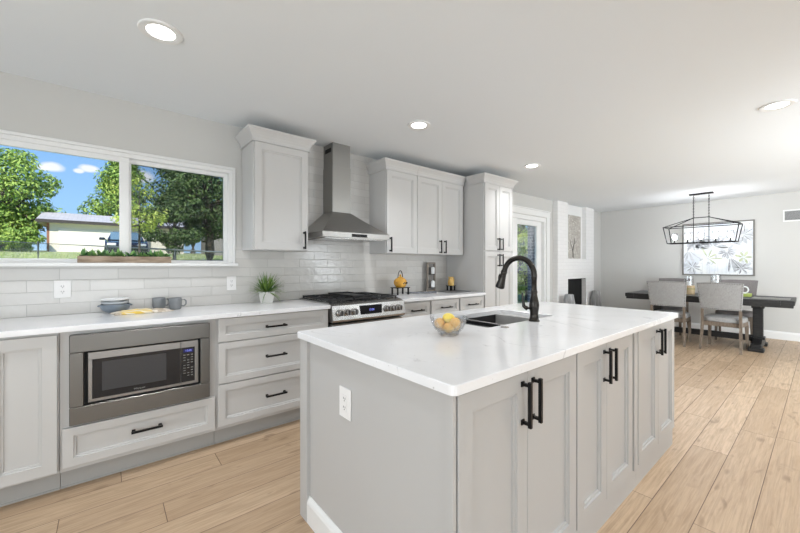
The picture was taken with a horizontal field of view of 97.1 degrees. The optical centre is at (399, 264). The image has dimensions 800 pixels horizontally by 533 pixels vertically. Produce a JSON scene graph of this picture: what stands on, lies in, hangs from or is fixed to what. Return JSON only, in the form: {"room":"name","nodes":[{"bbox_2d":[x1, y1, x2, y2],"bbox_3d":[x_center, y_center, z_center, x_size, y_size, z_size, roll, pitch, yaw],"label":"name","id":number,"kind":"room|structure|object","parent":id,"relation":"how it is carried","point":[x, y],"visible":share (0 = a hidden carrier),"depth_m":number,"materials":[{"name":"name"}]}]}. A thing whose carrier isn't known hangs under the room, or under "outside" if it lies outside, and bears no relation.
{"room":"kitchen","nodes":[
{"label":"kitchen","id":0,"kind":"room"},
{"bbox_2d":[0,145,446,318],"bbox_3d":[-1.268,-0.434,3.187,4.920,1.532,0.009,0,0,-40],"label":"wall tile","id":1,"kind":"structure","parent":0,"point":[326,267],"depth_m":3.14,"materials":[{"name":"white tile"}]},
{"bbox_2d":[54,280,70,297],"bbox_3d":[-2.253,0.161,2.356,0.085,0.118,0.008,0,0,-40],"label":"wall outlet","id":2,"kind":"object","parent":1,"relation":"attached to","point":[62,288],"visible":1,"depth_m":2.35,"materials":[{"name":"white plastic"}]},
{"bbox_2d":[59,284,65,293],"bbox_3d":[-2.251,0.161,2.354,0.034,0.068,0.002,0,0,-40],"label":"receptacle","id":3,"kind":"object","parent":2,"relation":"attached to","point":[62,287],"depth_m":2.35,"materials":[{"name":"white plastic"}]},
{"bbox_2d":[227,276,235,289],"bbox_3d":[-1.445,0.156,3.027,0.075,0.118,0.008,0,0,-40],"label":"wall outlet","id":4,"kind":"object","parent":1,"relation":"attached to","point":[231,280],"visible":1,"depth_m":3.02,"materials":[{"name":"white plastic"}]},
{"bbox_2d":[229,279,233,286],"bbox_3d":[-1.443,0.156,3.025,0.034,0.068,0.002,0,0,-40],"label":"receptacle","id":5,"kind":"object","parent":4,"relation":"attached to","point":[231,281],"depth_m":3.02,"materials":[{"name":"white plastic"}]},
{"bbox_2d":[235,124,315,251],"bbox_3d":[-1.084,-0.617,3.096,0.582,0.986,0.363,0,0,-40],"label":"upper cabinet","id":6,"kind":"object","parent":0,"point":[274,163],"visible":1,"depth_m":2.98,"materials":[{"name":"grey paint"}]},
{"bbox_2d":[308,142,389,242],"bbox_3d":[-0.538,-0.720,3.464,0.733,0.958,0.494,0,0,-40],"label":"range hood","id":7,"kind":"object","parent":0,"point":[336,223],"visible":0.98,"depth_m":3.47,"materials":[{"name":"silver metal"}]},
{"bbox_2d":[365,157,419,254],"bbox_3d":[-0.082,-0.617,3.928,0.487,0.986,0.363,0,0,-40],"label":"upper cabinet","id":8,"kind":"object","parent":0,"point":[392,182],"visible":0.96,"depth_m":3.83,"materials":[{"name":"grey paint"}]},
{"bbox_2d":[0,0,799,211],"bbox_3d":[2.269,-1.276,1.862,11.670,0.150,7.066,0,0,-40],"label":"ceiling","id":9,"kind":"structure","parent":0,"point":[619,104],"depth_m":2.27,"materials":[{"name":"white paint"}]},
{"bbox_2d":[137,18,182,44],"bbox_3d":[-1.231,-1.196,1.818,0.198,0.009,0.198,0,0,-40],"label":"recessed light","id":10,"kind":"object","parent":9,"relation":"in","point":[159,31],"visible":1,"depth_m":1.81,"materials":[{"name":"white paint"}]},
{"bbox_2d":[407,120,429,129],"bbox_3d":[0.162,-1.196,3.029,0.198,0.009,0.198,0,0,-40],"label":"recessed light","id":11,"kind":"object","parent":9,"relation":"in","point":[418,124],"visible":1,"depth_m":3.02,"materials":[{"name":"white paint"}]},
{"bbox_2d":[523,163,540,168],"bbox_3d":[1.597,-1.196,4.271,0.198,0.009,0.198,0,0,-40],"label":"recessed light","id":12,"kind":"object","parent":9,"relation":"in","point":[533,165],"visible":1,"depth_m":4.25,"materials":[{"name":"white paint"}]},
{"bbox_2d":[663,191,742,243],"bbox_3d":[5.039,-0.784,5.907,0.373,0.834,0.977,0,0,-40],"label":"chandelier","id":13,"kind":"object","parent":9,"relation":"hanging from","point":[730,234],"visible":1,"depth_m":5.87,"materials":[{"name":"black metal"}]},
{"bbox_2d":[671,233,677,242],"bbox_3d":[4.809,-0.467,6.184,0.100,0.174,0.098,0,0,-40],"label":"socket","id":14,"kind":"object","parent":13,"relation":"attached to","point":[674,236],"depth_m":6.17,"materials":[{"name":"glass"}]},
{"bbox_2d":[684,232,690,241],"bbox_3d":[4.924,-0.467,6.045,0.100,0.174,0.098,0,0,-40],"label":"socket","id":15,"kind":"object","parent":13,"relation":"attached to","point":[687,236],"depth_m":6.03,"materials":[{"name":"glass"}]},
{"bbox_2d":[697,232,704,241],"bbox_3d":[5.039,-0.467,5.907,0.100,0.174,0.098,0,0,-40],"label":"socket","id":16,"kind":"object","parent":13,"relation":"attached to","point":[701,235],"depth_m":5.90,"materials":[{"name":"glass"}]},
{"bbox_2d":[711,231,719,240],"bbox_3d":[5.154,-0.467,5.768,0.100,0.174,0.098,0,0,-40],"label":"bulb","id":17,"kind":"object","parent":13,"relation":"attached to","point":[715,234],"depth_m":5.76,"materials":[{"name":"glass"}]},
{"bbox_2d":[726,230,734,240],"bbox_3d":[5.269,-0.467,5.630,0.100,0.174,0.098,0,0,-40],"label":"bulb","id":18,"kind":"object","parent":13,"relation":"attached to","point":[730,234],"depth_m":5.62,"materials":[{"name":"glass"}]},
{"bbox_2d":[758,99,796,111],"bbox_3d":[2.834,-1.196,2.653,0.198,0.009,0.198,0,0,-40],"label":"recessed light","id":19,"kind":"object","parent":9,"relation":"in","point":[777,105],"visible":1,"depth_m":2.65,"materials":[{"name":"white paint"}]},
{"bbox_2d":[0,332,799,532],"bbox_3d":[2.311,1.286,1.812,11.670,0.080,6.936,0,0,-40],"label":"floor","id":20,"kind":"structure","parent":0,"point":[731,464],"depth_m":2.04,"materials":[{"name":"brown wood"}]},
{"bbox_2d":[0,333,59,506],"bbox_3d":[-2.145,0.804,2.047,0.285,0.884,0.618,0,0,-40],"label":"base cabinet","id":21,"kind":"object","parent":20,"relation":"on","point":[30,364],"visible":0.91,"depth_m":1.84,"materials":[{"name":"grey paint"}]},
{"bbox_2d":[60,319,215,488],"bbox_3d":[-1.726,0.804,2.372,0.770,0.884,0.654,0,0,-40],"label":"base cabinet","id":22,"kind":"object","parent":20,"relation":"on","point":[94,450],"visible":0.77,"depth_m":2.11,"materials":[{"name":"grey paint"}]},
{"bbox_2d":[69,322,209,425],"bbox_3d":[-1.677,0.631,2.310,0.686,0.494,0.462,0,0,-40],"label":"microwave","id":23,"kind":"object","parent":22,"relation":"in","point":[112,374],"visible":1,"depth_m":2.10,"materials":[{"name":"silver metal"}]},
{"bbox_2d":[183,354,192,375],"bbox_3d":[-1.365,0.644,2.275,0.054,0.136,0.001,0,0,-40],"label":"keypad","id":24,"kind":"object","parent":23,"relation":"attached to","point":[187,358],"depth_m":2.27,"materials":[{"name":"grey plastic"}]},
{"bbox_2d":[214,309,327,443],"bbox_3d":[-1.101,0.804,2.890,0.850,0.884,0.654,0,0,-40],"label":"base cabinet","id":25,"kind":"object","parent":20,"relation":"on","point":[258,356],"visible":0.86,"depth_m":2.58,"materials":[{"name":"grey paint"}]},
{"bbox_2d":[0,299,330,337],"bbox_3d":[-1.757,0.347,2.354,2.544,0.030,0.644,0,0,-40],"label":"countertop","id":26,"kind":"structure","parent":25,"relation":"on","point":[22,326],"depth_m":2.23,"materials":[{"name":"white stone"}]},
{"bbox_2d":[97,303,132,312],"bbox_3d":[-1.981,0.301,2.456,0.169,0.061,0.169,0,0,5],"label":"bowl","id":27,"kind":"object","parent":26,"relation":"on","point":[106,308],"visible":0.81,"depth_m":2.40,"materials":[{"name":"ceramic"}]},
{"bbox_2d":[101,300,128,304],"bbox_3d":[-1.981,0.268,2.456,0.156,0.029,0.156,0,0,-40],"label":"bowl","id":28,"kind":"object","parent":27,"relation":"on","point":[124,301],"visible":0.79,"depth_m":2.41,"materials":[{"name":"white ceramic"}]},
{"bbox_2d":[100,297,129,301],"bbox_3d":[-1.981,0.242,2.456,0.160,0.022,0.160,0,0,-40],"label":"plate","id":29,"kind":"object","parent":28,"relation":"on","point":[114,299],"visible":1,"depth_m":2.43,"materials":[{"name":"white ceramic"}]},
{"bbox_2d":[110,308,173,315],"bbox_3d":[-1.789,0.316,2.460,0.148,0.029,0.350,0,0,44],"label":"kitchen towel","id":30,"kind":"object","parent":26,"relation":"on","point":[144,310],"visible":1,"depth_m":2.41,"materials":[{"name":"yellow fabric"}]},
{"bbox_2d":[152,297,168,308],"bbox_3d":[-1.806,0.289,2.664,0.107,0.086,0.086,0,0,-27],"label":"mug","id":31,"kind":"object","parent":26,"relation":"on","point":[157,302],"visible":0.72,"depth_m":2.63,"materials":[{"name":"grey ceramic"}]},
{"bbox_2d":[168,297,186,309],"bbox_3d":[-1.679,0.289,2.651,0.107,0.086,0.086,0,0,8],"label":"mug","id":32,"kind":"object","parent":26,"relation":"on","point":[175,303],"visible":1,"depth_m":2.62,"materials":[{"name":"grey ceramic"}]},
{"bbox_2d":[248,273,284,302],"bbox_3d":[-1.136,0.191,3.066,0.354,0.284,0.290,0,0,-38],"label":"potted plant","id":33,"kind":"object","parent":26,"relation":"on","point":[266,295],"visible":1,"depth_m":3.07,"materials":[{"name":"green plant"}]},
{"bbox_2d":[299,292,404,326],"bbox_3d":[-0.454,0.746,3.391,0.775,0.940,0.706,0,0,-40],"label":"gas range","id":34,"kind":"object","parent":20,"relation":"on","point":[347,308],"visible":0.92,"depth_m":3.17,"materials":[{"name":"silver metal"}]},
{"bbox_2d":[304,296,397,302],"bbox_3d":[-0.487,0.318,3.430,0.735,0.004,0.570,0,0,-40],"label":"cooktop","id":35,"kind":"object","parent":34,"relation":"in","point":[318,299],"depth_m":3.21,"materials":[{"name":"black metal"}]},
{"bbox_2d":[399,300,429,317],"bbox_3d":[-0.016,0.804,3.791,0.394,0.884,0.654,0,0,-40],"label":"base cabinet","id":36,"kind":"object","parent":20,"relation":"on","point":[415,308],"visible":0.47,"depth_m":3.57,"materials":[{"name":"grey paint"}]},
{"bbox_2d":[300,339,575,532],"bbox_3d":[0.134,0.804,1.611,0.780,0.884,1.044,0,0,-40],"label":"base cabinet","id":37,"kind":"object","parent":20,"relation":"on","point":[516,435],"depth_m":1.25,"materials":[{"name":"grey paint"}]},
{"bbox_2d":[339,385,350,421],"bbox_3d":[-0.227,0.569,1.456,0.008,0.125,0.088,0,0,-40],"label":"wall outlet","id":38,"kind":"object","parent":37,"relation":"attached to","point":[344,393],"visible":1,"depth_m":1.45,"materials":[{"name":"white plastic"}]},
{"bbox_2d":[342,394,346,412],"bbox_3d":[-0.229,0.569,1.454,0.002,0.068,0.034,0,0,-40],"label":"receptacle","id":39,"kind":"object","parent":38,"relation":"attached to","point":[344,396],"depth_m":1.45,"materials":[{"name":"white plastic"}]},
{"bbox_2d":[298,301,677,395],"bbox_3d":[0.708,0.347,2.110,2.325,0.030,1.047,0,0,-40],"label":"countertop","id":40,"kind":"structure","parent":37,"relation":"on","point":[409,348],"depth_m":1.55,"materials":[{"name":"white stone"}]},
{"bbox_2d":[430,314,467,335],"bbox_3d":[0.232,0.289,1.690,0.180,0.087,0.180,0,0,-40],"label":"glass bowl","id":41,"kind":"object","parent":40,"relation":"on","point":[455,332],"visible":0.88,"depth_m":1.65,"materials":[{"name":"clear glass"}]},
{"bbox_2d":[436,318,444,327],"bbox_3d":[0.187,0.275,1.678,0.049,0.050,0.050,0,0,-39],"label":"orange","id":42,"kind":"object","parent":41,"relation":"in","point":[440,321],"visible":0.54,"depth_m":1.66,"materials":[{"name":"orange food"}]},
{"bbox_2d":[443,323,453,329],"bbox_3d":[0.228,0.295,1.657,0.049,0.048,0.049,0,0,41],"label":"orange","id":43,"kind":"object","parent":41,"relation":"in","point":[447,326],"visible":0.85,"depth_m":1.64,"materials":[{"name":"food"}]},
{"bbox_2d":[443,313,454,322],"bbox_3d":[0.233,0.255,1.689,0.061,0.050,0.050,0,0,22],"label":"lemon","id":44,"kind":"object","parent":41,"relation":"in","point":[447,317],"visible":0.73,"depth_m":1.67,"materials":[{"name":"yellow food"}]},
{"bbox_2d":[450,318,459,327],"bbox_3d":[0.258,0.271,1.651,0.049,0.050,0.049,0,0,-33],"label":"orange","id":45,"kind":"object","parent":41,"relation":"in","point":[454,322],"visible":0.94,"depth_m":1.63,"materials":[{"name":"orange food"}]},
{"bbox_2d":[455,314,503,327],"bbox_3d":[0.614,0.461,2.254,0.680,0.247,0.429,0,0,-40],"label":"sink","id":46,"kind":"object","parent":40,"relation":"in","point":[488,321],"visible":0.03,"depth_m":2.18,"materials":[{"name":"metal"}]},
{"bbox_2d":[495,255,539,321],"bbox_3d":[0.719,0.137,2.179,0.062,0.391,0.296,0,0,-40],"label":"kitchen faucet","id":47,"kind":"object","parent":40,"relation":"on","point":[533,307],"visible":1,"depth_m":2.09,"materials":[{"name":"black metal"}]},
{"bbox_2d":[429,298,458,313],"bbox_3d":[0.313,0.804,4.064,0.454,0.884,0.654,0,0,-40],"label":"base cabinet","id":48,"kind":"object","parent":20,"relation":"on","point":[437,306],"visible":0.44,"depth_m":3.83,"materials":[{"name":"grey paint"}]},
{"bbox_2d":[458,295,483,310],"bbox_3d":[0.664,0.804,4.356,0.450,0.884,0.654,0,0,-40],"label":"base cabinet","id":49,"kind":"object","parent":20,"relation":"on","point":[471,302],"visible":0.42,"depth_m":4.12,"materials":[{"name":"grey paint"}]},
{"bbox_2d":[388,290,485,301],"bbox_3d":[0.329,0.347,4.086,1.310,0.030,0.644,0,0,-40],"label":"countertop","id":50,"kind":"structure","parent":49,"relation":"on","point":[410,297],"depth_m":3.88,"materials":[{"name":"white stone"}]},
{"bbox_2d":[390,287,409,294],"bbox_3d":[0.004,0.291,3.980,0.190,0.082,0.120,0,0,-40],"label":"stand","id":51,"kind":"object","parent":50,"relation":"on","point":[390,287],"visible":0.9,"depth_m":3.96,"materials":[{"name":"black metal"}]},
{"bbox_2d":[394,270,407,286],"bbox_3d":[0.007,0.154,3.979,0.158,0.191,0.154,0,0,-13],"label":"kettle","id":52,"kind":"object","parent":51,"relation":"on","point":[399,281],"visible":0.99,"depth_m":3.93,"materials":[{"name":"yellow ceramic"}]},
{"bbox_2d":[406,291,436,293],"bbox_3d":[0.252,0.319,4.082,0.384,0.027,0.058,0,0,-20],"label":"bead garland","id":53,"kind":"object","parent":50,"relation":"on","point":[423,291],"visible":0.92,"depth_m":4.08,"materials":[{"name":"grey"}]},
{"bbox_2d":[427,262,435,291],"bbox_3d":[0.410,0.149,4.450,0.144,0.365,0.073,0,0,-40],"label":"candle sconce","id":54,"kind":"object","parent":50,"relation":"on","point":[431,266],"visible":1,"depth_m":4.46,"materials":[{"name":"grey wood"}]},
{"bbox_2d":[428,264,433,289],"bbox_3d":[0.391,0.149,4.473,0.112,0.331,0.003,0,0,-40],"label":"mirror","id":55,"kind":"object","parent":54,"relation":"attached to","point":[430,276],"depth_m":4.47,"materials":[{"name":"grey mirror"}]},
{"bbox_2d":[437,290,469,292],"bbox_3d":[0.659,0.328,4.420,0.340,0.006,0.300,0,0,-40],"label":"serving tray","id":56,"kind":"object","parent":50,"relation":"on","point":[448,291],"visible":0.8,"depth_m":4.34,"materials":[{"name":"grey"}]},
{"bbox_3d":[0.656,0.294,4.541,0.110,0.062,0.080,0,0,-40],"label":"stand","id":57,"kind":"object","parent":56,"relation":"on","visible":0},
{"bbox_2d":[448,276,453,285],"bbox_3d":[0.657,0.204,4.546,0.084,0.116,0.094,0,0,12],"label":"pitcher","id":58,"kind":"object","parent":57,"relation":"on","point":[451,279],"visible":1,"depth_m":4.51,"materials":[{"name":"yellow ceramic"}]},
{"bbox_2d":[447,172,517,307],"bbox_3d":[1.073,0.069,4.697,0.718,2.354,0.671,0,0,-40],"label":"pantry cabinet","id":59,"kind":"object","parent":20,"relation":"on","point":[487,197],"visible":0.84,"depth_m":4.44,"materials":[{"name":"grey paint"}]},
{"bbox_2d":[496,314,637,532],"bbox_3d":[0.731,0.804,2.105,0.762,0.884,1.040,0,0,-40],"label":"base cabinet","id":60,"kind":"object","parent":20,"relation":"on","point":[607,373],"visible":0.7,"depth_m":1.67,"materials":[{"name":"grey paint"}]},
{"bbox_2d":[563,294,574,303],"bbox_3d":[3.100,0.891,6.473,0.260,0.710,0.259,0,0,-40],"label":"floor vase","id":61,"kind":"object","parent":20,"relation":"on","point":[568,298],"visible":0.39,"depth_m":6.40,"materials":[{"name":"grey ceramic"}]},
{"bbox_2d":[553,200,593,304],"bbox_3d":[3.512,0.023,7.097,1.600,2.446,0.094,0,0,-40],"label":"fireplace","id":62,"kind":"object","parent":20,"relation":"on","point":[575,277],"visible":0.7,"depth_m":7.03,"materials":[{"name":"white paint"}]},
{"bbox_2d":[568,215,580,258],"bbox_3d":[3.468,-0.560,7.079,0.670,0.865,0.040,0,0,-40],"label":"canvas art","id":63,"kind":"object","parent":62,"relation":"in","point":[574,222],"visible":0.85,"depth_m":7.11,"materials":[{"name":"grey paint"}]},
{"bbox_2d":[590,290,601,305],"bbox_3d":[4.093,0.891,7.375,0.260,0.710,0.259,0,0,-40],"label":"floor vase","id":64,"kind":"object","parent":20,"relation":"on","point":[595,300],"visible":0.48,"depth_m":7.30,"materials":[{"name":"grey ceramic"}]},
{"bbox_2d":[636,319,673,485],"bbox_3d":[1.311,0.804,2.586,0.740,0.884,1.040,0,0,-40],"label":"base cabinet","id":65,"kind":"object","parent":20,"relation":"on","point":[655,343],"visible":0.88,"depth_m":2.17,"materials":[{"name":"grey paint"}]},
{"bbox_2d":[646,281,690,346],"bbox_3d":[4.356,0.749,5.699,0.616,0.995,0.508,0,0,-43],"label":"dining chair","id":66,"kind":"object","parent":20,"relation":"on","point":[661,293],"visible":0.92,"depth_m":5.51,"materials":[{"name":"grey fabric"}]},
{"bbox_2d":[653,278,691,334],"bbox_3d":[5.060,0.749,6.599,0.616,0.995,0.508,0,0,-38],"label":"dining chair","id":67,"kind":"object","parent":20,"relation":"on","point":[660,279],"visible":0.3,"depth_m":6.53,"materials":[{"name":"beige fabric"}]},
{"bbox_2d":[625,290,795,352],"bbox_3d":[4.964,0.866,5.762,0.940,0.760,1.992,0,0,-41],"label":"dining table","id":68,"kind":"object","parent":20,"relation":"on","point":[758,339],"visible":0.57,"depth_m":5.27,"materials":[{"name":"grey wood"}]},
{"bbox_2d":[684,276,694,293],"bbox_3d":[4.826,0.336,5.897,0.162,0.300,0.162,0,0,-40],"label":"candle jar","id":69,"kind":"object","parent":68,"relation":"on","point":[690,288],"visible":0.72,"depth_m":5.84,"materials":[{"name":"beige wax"}]},
{"bbox_2d":[743,293,751,296],"bbox_3d":[5.358,0.464,5.475,0.200,0.045,0.130,0,0,-40],"label":"book","id":70,"kind":"object","parent":68,"relation":"on","point":[744,294],"visible":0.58,"depth_m":5.40,"materials":[{"name":"green paper"}]},
{"bbox_2d":[752,297,790,299],"bbox_3d":[5.343,0.481,5.086,0.400,0.003,0.380,0,0,-40],"label":"placemat","id":71,"kind":"object","parent":68,"relation":"on","point":[752,297],"visible":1,"depth_m":5.07,"materials":[{"name":"white fabric"}]},
{"bbox_2d":[696,282,748,354],"bbox_3d":[4.782,0.749,5.217,0.616,0.995,0.508,0,0,-38],"label":"dining chair","id":72,"kind":"object","parent":20,"relation":"on","point":[712,295],"visible":1,"depth_m":5.08,"materials":[{"name":"grey fabric"}]},
{"bbox_2d":[715,279,757,342],"bbox_3d":[5.618,0.749,5.911,0.616,0.995,0.508,0,0,-42],"label":"dining chair","id":73,"kind":"object","parent":20,"relation":"on","point":[752,285],"visible":0.43,"depth_m":5.88,"materials":[{"name":"beige fabric"}]},
{"bbox_2d":[403,166,465,255],"bbox_3d":[0.418,-0.617,4.343,0.808,0.986,0.363,0,0,-40],"label":"upper cabinet","id":74,"kind":"object","parent":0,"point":[439,193],"visible":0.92,"depth_m":4.20,"materials":[{"name":"grey paint"}]},
{"bbox_2d":[601,191,799,332],"bbox_3d":[6.787,0.022,5.515,0.150,2.447,6.716,0,0,-40],"label":"wall","id":75,"kind":"structure","parent":0,"point":[635,251],"depth_m":6.78,"materials":[{"name":"grey paint"}]},
{"bbox_2d":[0,71,600,317],"bbox_3d":[0.108,0.022,4.465,11.670,2.447,0.200,0,0,-40],"label":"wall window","id":76,"kind":"structure","parent":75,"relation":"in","point":[27,105],"depth_m":2.59,"materials":[{"name":"grey paint"}]},
{"bbox_2d":[0,129,237,265],"bbox_3d":[-1.994,-0.414,2.583,1.476,0.847,0.190,0,0,-40],"label":"window","id":77,"kind":"structure","parent":76,"relation":"attached to","point":[126,158],"depth_m":2.59,"materials":[{"name":"white paint"}]},
{"bbox_2d":[77,248,173,262],"bbox_3d":[-1.957,-0.068,2.553,0.554,0.106,0.143,0,0,-40],"label":"planter box","id":78,"kind":"object","parent":77,"relation":"on","point":[105,256],"visible":1,"depth_m":2.50,"materials":[{"name":"brown wood"}]},
{"bbox_2d":[512,205,550,303],"bbox_3d":[1.921,0.134,5.898,2.150,2.225,0.150,0,0,-40],"label":"door","id":79,"kind":"structure","parent":76,"relation":"attached to","point":[542,225],"depth_m":6.41,"materials":[{"name":"white paint"}]},
{"bbox_2d":[682,219,754,275],"bbox_3d":[5.839,-0.299,6.511,0.033,0.984,1.004,0,0,-40],"label":"framed art","id":80,"kind":"object","parent":75,"relation":"attached to","point":[729,258],"visible":0.93,"depth_m":6.47,"materials":[{"name":"grey paper"}]},
{"bbox_2d":[674,322,799,341],"bbox_3d":[6.724,1.179,5.463,0.015,0.135,6.716,0,0,-40],"label":"baseboard","id":81,"kind":"structure","parent":75,"relation":"attached to","point":[790,336],"depth_m":6.00,"materials":[{"name":"white paint"}]},
{"bbox_2d":[783,209,799,221],"bbox_3d":[6.510,-0.816,5.723,0.010,0.196,0.410,0,0,-40],"label":"air vent","id":82,"kind":"object","parent":75,"relation":"in","point":[792,214],"visible":1,"depth_m":5.81,"materials":[{"name":"white metal"}]},
{"label":"outside","id":83,"kind":"structure","parent":0,"visible":0},
{"bbox_2d":[0,250,527,303],"bbox_3d":[-38.128,-0.708,61.581,260.000,4.092,136.530,0,0,-40],"label":"lawn","id":84,"kind":"structure","parent":83,"point":[519,298],"depth_m":21.49,"materials":[{"name":"green plant"}]},
{"bbox_2d":[0,226,46,251],"bbox_3d":[-26.137,-1.662,23.725,3.170,2.085,2.903,0,0,5],"label":"shrub","id":85,"kind":"object","parent":84,"relation":"on","point":[12,234],"visible":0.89,"depth_m":23.64,"materials":[{"name":"green plant"}]},
{"bbox_2d":[0,147,65,250],"bbox_3d":[-30.200,-4.984,27.250,6.806,8.366,7.374,0,0,-28],"label":"broadleaf tree","id":86,"kind":"object","parent":84,"relation":"on","point":[15,212],"visible":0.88,"depth_m":26.69,"materials":[{"name":"green plant"}]},
{"bbox_2d":[35,212,183,253],"bbox_3d":[-24.163,-2.399,30.537,9.570,3.550,7.140,0,0,-40],"label":"garage","id":87,"kind":"structure","parent":84,"relation":"on","point":[62,228],"depth_m":26.78,"materials":[{"name":"beige"}]},
{"bbox_2d":[0,241,222,259],"bbox_3d":[-9.437,-0.199,12.129,10.257,1.410,0.069,0,0,-3],"label":"fence","id":88,"kind":"object","parent":84,"relation":"on","point":[37,244],"visible":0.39,"depth_m":12.07,"materials":[{"name":"grey"}]},
{"bbox_2d":[0,250,222,259],"bbox_3d":[-12.576,-0.176,16.210,14.596,1.447,19.211,0,0,-40],"label":"grass","id":89,"kind":"structure","parent":84,"relation":"on","point":[4,252],"depth_m":19.75,"materials":[{"name":"plant"}]},
{"bbox_2d":[77,160,149,217],"bbox_3d":[-27.908,-6.410,36.285,7.902,10.825,7.056,0,0,25],"label":"conical tree","id":90,"kind":"object","parent":84,"relation":"on","point":[110,206],"visible":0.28,"depth_m":34.77,"materials":[{"name":"green plant"}]},
{"bbox_2d":[99,232,150,254],"bbox_3d":[-15.380,-1.089,19.778,2.240,1.470,4.403,0,0,-40],"label":"parked car","id":91,"kind":"object","parent":84,"relation":"on","point":[113,239],"visible":0.55,"depth_m":18.58,"materials":[{"name":"grey paint"}]},
{"bbox_2d":[105,177,169,253],"bbox_3d":[-8.309,-1.056,11.268,1.614,3.412,1.652,0,0,-11],"label":"sapling","id":92,"kind":"object","parent":84,"relation":"on","point":[149,221],"visible":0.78,"depth_m":11.26,"materials":[{"name":"green plant"}]},
{"bbox_2d":[141,190,205,259],"bbox_3d":[-9.343,-1.333,14.575,2.452,3.592,2.329,0,0,-40],"label":"shade tree","id":93,"kind":"object","parent":84,"relation":"on","point":[190,235],"visible":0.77,"depth_m":14.22,"materials":[{"name":"green plant"}]},
{"bbox_2d":[131,168,222,259],"bbox_3d":[-8.801,-2.585,16.085,5.168,6.005,5.283,0,0,6],"label":"broadleaf tree","id":94,"kind":"object","parent":84,"relation":"on","point":[194,185],"visible":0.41,"depth_m":14.64,"materials":[{"name":"green plant"}]},
{"bbox_2d":[160,173,221,253],"bbox_3d":[-25.744,-6.408,43.616,8.779,10.564,8.293,0,0,-40],"label":"broadleaf tree","id":95,"kind":"object","parent":84,"relation":"on","point":[192,245],"visible":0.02,"depth_m":43.37,"materials":[{"name":"green plant"}]},
{"bbox_2d":[198,229,222,255],"bbox_3d":[-15.598,-2.554,33.190,5.200,4.000,6.000,0,0,-40],"label":"outbuilding","id":96,"kind":"structure","parent":84,"relation":"on","point":[218,244],"depth_m":30.16,"materials":[{"name":"grey"}]},
{"bbox_2d":[517,232,527,300],"bbox_3d":[3.582,0.182,10.020,1.351,2.228,1.206,0,0,-15],"label":"shrub","id":97,"kind":"object","parent":84,"relation":"on","point":[521,287],"visible":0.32,"depth_m":9.97,"materials":[{"name":"green plant"}]},
{"bbox_2d":[517,224,527,274],"bbox_3d":[6.217,-2.048,18.734,5.138,5.989,5.232,0,0,25],"label":"broadleaf tree","id":98,"kind":"object","parent":84,"relation":"on","point":[522,229],"visible":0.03,"depth_m":18.27,"materials":[{"name":"green plant"}]},
{"bbox_2d":[528,226,534,301],"bbox_3d":[3.658,-0.354,8.353,0.300,3.200,1.220,0,0,-40],"label":"brick wall","id":99,"kind":"structure","parent":84,"relation":"on","point":[531,229],"depth_m":8.67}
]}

